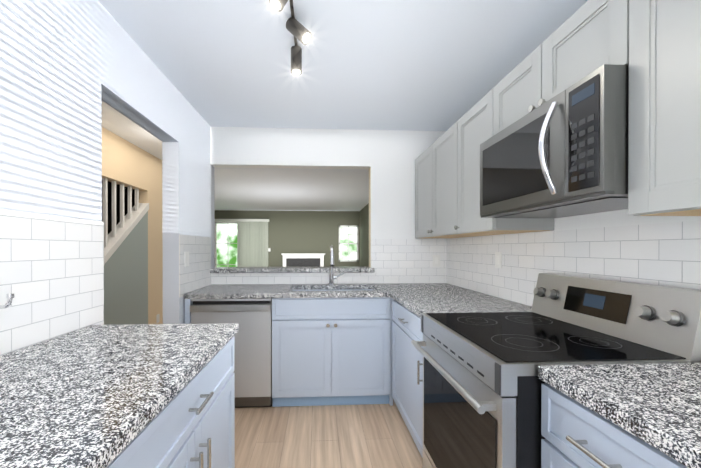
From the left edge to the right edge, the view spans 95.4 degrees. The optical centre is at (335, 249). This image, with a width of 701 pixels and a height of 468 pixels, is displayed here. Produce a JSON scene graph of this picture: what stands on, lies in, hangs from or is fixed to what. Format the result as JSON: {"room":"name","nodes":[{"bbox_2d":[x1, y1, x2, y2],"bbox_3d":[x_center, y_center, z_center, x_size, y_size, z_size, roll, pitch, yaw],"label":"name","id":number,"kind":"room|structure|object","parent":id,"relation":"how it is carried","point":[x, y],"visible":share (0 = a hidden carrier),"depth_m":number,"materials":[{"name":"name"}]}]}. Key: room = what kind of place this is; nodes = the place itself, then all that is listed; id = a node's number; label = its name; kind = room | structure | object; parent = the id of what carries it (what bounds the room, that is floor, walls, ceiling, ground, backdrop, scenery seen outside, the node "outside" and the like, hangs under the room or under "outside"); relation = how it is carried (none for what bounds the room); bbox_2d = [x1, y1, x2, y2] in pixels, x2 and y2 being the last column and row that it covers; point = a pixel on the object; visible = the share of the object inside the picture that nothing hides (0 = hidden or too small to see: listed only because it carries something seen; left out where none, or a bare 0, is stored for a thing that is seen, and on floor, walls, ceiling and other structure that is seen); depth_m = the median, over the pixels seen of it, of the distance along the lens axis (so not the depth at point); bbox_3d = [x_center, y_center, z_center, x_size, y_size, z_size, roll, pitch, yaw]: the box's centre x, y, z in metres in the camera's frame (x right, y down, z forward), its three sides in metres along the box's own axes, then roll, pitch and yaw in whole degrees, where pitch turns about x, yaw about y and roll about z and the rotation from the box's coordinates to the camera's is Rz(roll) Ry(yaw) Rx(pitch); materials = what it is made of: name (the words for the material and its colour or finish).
{"room":"kitchen","nodes":[
{"label":"kitchen","id":0,"kind":"room"},
{"bbox_2d":[0,0,211,323],"bbox_3d":[-1.140,0.043,0.509,0.120,2.450,5.410,0,0,-3],"label":"wall","id":1,"kind":"structure","parent":0,"point":[67,67],"depth_m":1.42,"materials":[{"name":"white paint"}]},
{"bbox_2d":[0,209,103,355],"bbox_3d":[-1.036,0.122,-0.261,0.008,0.500,3.620,0,0,-3],"label":"tile backsplash","id":2,"kind":"structure","parent":1,"relation":"attached to","point":[52,273],"depth_m":1.23,"materials":[{"name":"white tile"}]},
{"bbox_2d":[0,293,13,308],"bbox_3d":[-1.060,0.170,1.009,0.075,0.062,0.040,0,0,-3],"label":"wall hook","id":3,"kind":"object","parent":2,"relation":"attached to","point":[10,296],"visible":1,"depth_m":1.01,"materials":[{"name":"silver metal"}]},
{"bbox_2d":[185,252,188,265],"bbox_3d":[-1.173,0.072,2.512,0.006,0.115,0.075,0,0,-3],"label":"wall outlet plate","id":4,"kind":"object","parent":1,"relation":"attached to","point":[186,253],"depth_m":2.51,"materials":[{"name":"white plastic"}]},
{"bbox_2d":[179,234,211,297],"bbox_3d":[-1.191,0.122,2.740,0.008,0.475,0.690,0,0,-3],"label":"tile backsplash","id":5,"kind":"structure","parent":1,"relation":"attached to","point":[197,275],"depth_m":2.67,"materials":[{"name":"white tile"}]},
{"bbox_2d":[102,127,162,324],"bbox_3d":[-2.238,0.040,1.408,0.120,2.450,7.320,0,0,-3],"label":"wall","id":6,"kind":"structure","parent":0,"point":[133,279],"depth_m":3.55,"materials":[{"name":"beige paint"}]},
{"bbox_2d":[156,314,159,322],"bbox_3d":[-2.317,0.899,4.156,0.006,0.110,0.070,0,0,-3],"label":"wall outlet plate","id":7,"kind":"object","parent":6,"relation":"attached to","point":[158,315],"depth_m":4.15,"materials":[{"name":"white plastic"}]},
{"bbox_2d":[215,211,358,266],"bbox_3d":[-2.206,0.003,10.041,5.880,2.450,0.120,0,0,-3],"label":"wall","id":8,"kind":"structure","parent":0,"point":[303,231],"depth_m":10.04,"materials":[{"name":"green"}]},
{"bbox_2d":[215,219,268,266],"bbox_3d":[-2.943,0.124,9.888,1.750,2.150,0.070,0,0,-3],"label":"vertical blinds","id":9,"kind":"object","parent":8,"relation":"attached to","point":[252,242],"visible":0.56,"depth_m":9.90,"materials":[{"name":"white"}]},
{"bbox_2d":[215,222,357,267],"bbox_3d":[-1.525,0.178,10.057,4.500,2.100,0.040,0,0,-3],"label":"living room windows","id":10,"kind":"structure","parent":8,"relation":"in","point":[225,244],"depth_m":9.98,"materials":[{"name":"clear"}]},
{"bbox_2d":[212,127,443,320],"bbox_3d":[-0.048,0.032,3.214,2.340,2.450,0.120,0,0,-3],"label":"wall","id":11,"kind":"structure","parent":0,"point":[391,155],"depth_m":3.17,"materials":[{"name":"white paint"}]},
{"bbox_2d":[210,266,374,272],"bbox_3d":[-0.421,0.203,3.253,1.595,0.043,0.325,0,0,-3],"label":"bar shelf","id":12,"kind":"object","parent":11,"relation":"on","point":[353,269],"visible":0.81,"depth_m":3.10,"materials":[{"name":"stone"}]},
{"bbox_2d":[212,239,443,284],"bbox_3d":[-0.060,0.120,3.150,2.310,0.475,0.008,0,0,-3],"label":"tile backsplash","id":13,"kind":"structure","parent":11,"relation":"attached to","point":[394,261],"depth_m":3.18,"materials":[{"name":"white tile"}]},
{"bbox_2d":[369,167,370,266],"bbox_3d":[0.346,-0.325,3.233,0.004,1.004,0.116,0,0,-3],"label":"trim","id":14,"kind":"structure","parent":11,"relation":"attached to","point":[370,217],"depth_m":3.18,"materials":[{"name":"beige"}]},
{"bbox_2d":[433,255,439,265],"bbox_3d":[1.011,0.110,3.197,0.075,0.115,0.008,0,0,-3],"label":"wall outlet plate","id":15,"kind":"object","parent":11,"relation":"attached to","point":[436,258],"depth_m":3.19,"materials":[{"name":"white plastic"}]},
{"bbox_2d":[235,399,422,467],"bbox_3d":[-1.889,1.304,3.945,6.180,0.100,12.340,0,0,-3],"label":"floor","id":16,"kind":"structure","parent":0,"point":[355,436],"depth_m":2.13,"materials":[{"name":"brown wood"}]},
{"bbox_2d":[100,451,119,467],"bbox_3d":[-0.721,0.830,0.129,0.653,0.879,0.876,0,0,-3],"label":"base cabinet","id":17,"kind":"object","parent":16,"relation":"on","point":[114,462],"depth_m":0.60,"materials":[{"name":"blue paint"}]},
{"bbox_2d":[102,178,148,263],"bbox_3d":[-2.330,0.268,3.192,0.150,1.979,1.450,0,0,-3],"label":"stair railing","id":18,"kind":"object","parent":16,"relation":"on","point":[117,235],"visible":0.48,"depth_m":3.40,"materials":[{"name":"white wood"}]},
{"bbox_2d":[120,331,237,467],"bbox_3d":[-0.764,0.827,0.955,0.653,0.879,1.010,0,0,-3],"label":"base cabinet","id":19,"kind":"object","parent":16,"relation":"on","point":[195,428],"depth_m":1.00,"materials":[{"name":"blue paint"}]},
{"bbox_2d":[0,323,238,467],"bbox_3d":[-0.706,0.371,-0.086,0.666,0.040,3.136,0,0,-3],"label":"countertop","id":20,"kind":"structure","parent":19,"relation":"on","point":[72,399],"depth_m":0.81,"materials":[{"name":"grey stone"}]},
{"bbox_2d":[190,298,271,407],"bbox_3d":[-0.830,0.821,2.773,0.615,0.876,0.626,0,0,-3],"label":"dishwasher","id":21,"kind":"object","parent":16,"relation":"on","point":[252,336],"visible":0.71,"depth_m":2.49,"materials":[{"name":"silver metal"}]},
{"bbox_2d":[281,253,324,266],"bbox_3d":[-1.011,0.673,9.980,1.360,1.110,0.128,0,0,-3],"label":"fireplace","id":22,"kind":"object","parent":16,"relation":"on","point":[303,259],"visible":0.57,"depth_m":9.94,"materials":[{"name":"white wood"}]},
{"bbox_2d":[268,297,392,406],"bbox_3d":[-0.036,0.819,2.837,0.970,0.879,0.617,0,0,-3],"label":"base cabinet","id":23,"kind":"object","parent":16,"relation":"on","point":[331,343],"depth_m":2.53,"materials":[{"name":"blue paint"}]},
{"bbox_2d":[184,283,475,300],"bbox_3d":[-0.028,0.359,2.831,2.322,0.040,0.631,0,0,-3],"label":"countertop","id":24,"kind":"structure","parent":23,"relation":"on","point":[211,291],"depth_m":2.65,"materials":[{"name":"grey stone"}]},
{"bbox_2d":[328,245,343,284],"bbox_3d":[0.012,0.148,2.988,0.158,0.380,0.257,0,0,-3],"label":"faucet","id":25,"kind":"object","parent":24,"relation":"on","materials":[{"name":"silver metal"}]},
{"bbox_2d":[390,296,423,457],"bbox_3d":[0.817,0.822,2.134,0.700,0.879,0.803,0,0,-3],"label":"base cabinet","id":26,"kind":"object","parent":16,"relation":"on","point":[407,362],"depth_m":2.08,"materials":[{"name":"blue paint"}]},
{"bbox_2d":[390,292,531,315],"bbox_3d":[0.813,0.361,2.143,0.713,0.040,0.828,0,0,-3],"label":"countertop","id":27,"kind":"structure","parent":26,"relation":"on","point":[420,302],"depth_m":2.04,"materials":[{"name":"grey stone"}]},
{"bbox_2d":[411,273,700,467],"bbox_3d":[0.798,0.697,1.348,0.766,1.135,0.748,0,0,-3],"label":"range","id":28,"kind":"object","parent":16,"relation":"on","point":[482,382],"visible":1,"depth_m":1.16,"materials":[{"name":"silver metal"}]},
{"bbox_2d":[538,376,693,467],"bbox_3d":[0.934,0.828,0.735,0.613,0.879,0.478,0,0,-3],"label":"base cabinet","id":29,"kind":"object","parent":16,"relation":"on","point":[577,435],"depth_m":0.79,"materials":[{"name":"blue paint"}]},
{"bbox_2d":[538,362,700,467],"bbox_3d":[0.984,0.372,-0.295,0.626,0.040,2.540,0,0,-3],"label":"countertop","id":30,"kind":"structure","parent":29,"relation":"on","point":[661,401],"depth_m":0.76,"materials":[{"name":"grey stone"}]},
{"bbox_2d":[98,0,587,210],"bbox_3d":[-1.889,-1.246,3.934,6.180,0.100,12.340,0,0,-3],"label":"ceiling","id":31,"kind":"structure","parent":0,"point":[427,65],"depth_m":2.04,"materials":[{"name":"white paint"}]},
{"bbox_2d":[269,0,311,74],"bbox_3d":[-0.195,-1.104,1.359,0.174,0.161,1.080,0,0,-3],"label":"track spotlights","id":32,"kind":"object","parent":31,"relation":"attached to","point":[296,29],"visible":1,"depth_m":1.60,"materials":[{"name":"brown metal"}]},
{"bbox_2d":[359,131,700,265],"bbox_3d":[1.122,0.028,4.096,0.150,2.450,12.340,0,0,-3],"label":"wall","id":33,"kind":"structure","parent":0,"point":[615,218],"depth_m":1.53,"materials":[{"name":"white paint"}]},
{"bbox_2d":[415,127,473,237],"bbox_3d":[0.976,-0.496,2.653,0.347,0.770,1.083,0,0,-3],"label":"upper cabinet","id":34,"kind":"object","parent":33,"relation":"attached to","point":[433,166],"depth_m":2.59,"materials":[{"name":"grey paint"}]},
{"bbox_2d":[495,252,501,267],"bbox_3d":[1.160,0.073,2.274,0.008,0.115,0.075,0,0,-3],"label":"wall outlet plate","id":35,"kind":"object","parent":33,"relation":"attached to","point":[498,260],"depth_m":2.26,"materials":[{"name":"white plastic"}]},
{"bbox_2d":[451,90,553,235],"bbox_3d":[1.011,-0.493,1.985,0.347,0.770,0.506,0,0,-3],"label":"upper cabinet","id":36,"kind":"object","parent":33,"relation":"attached to","point":[473,128],"depth_m":1.97,"materials":[{"name":"grey paint"}]},
{"bbox_2d":[491,0,626,136],"bbox_3d":[1.043,-0.722,1.355,0.347,0.307,0.754,0,0,-3],"label":"upper cabinet","id":37,"kind":"object","parent":33,"relation":"attached to","point":[595,36],"depth_m":1.23,"materials":[{"name":"grey paint"}]},
{"bbox_2d":[480,64,628,217],"bbox_3d":[0.970,-0.366,1.353,0.494,0.399,0.750,0,0,-3],"label":"microwave","id":38,"kind":"object","parent":37,"relation":"attached to","point":[564,153],"visible":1,"depth_m":1.14,"materials":[{"name":"silver metal"}]},
{"bbox_2d":[444,220,700,306],"bbox_3d":[1.253,0.135,0.634,0.008,0.465,5.170,0,0,-3],"label":"tile backsplash","id":39,"kind":"structure","parent":33,"relation":"attached to","point":[664,254],"depth_m":1.57,"materials":[{"name":"white tile"}]},
{"bbox_2d":[627,0,700,215],"bbox_3d":[1.089,-0.487,0.477,0.347,0.770,1.006,0,0,-3],"label":"upper cabinet","id":40,"kind":"object","parent":33,"relation":"attached to","point":[655,45],"depth_m":0.87,"materials":[{"name":"grey paint"}]}
]}

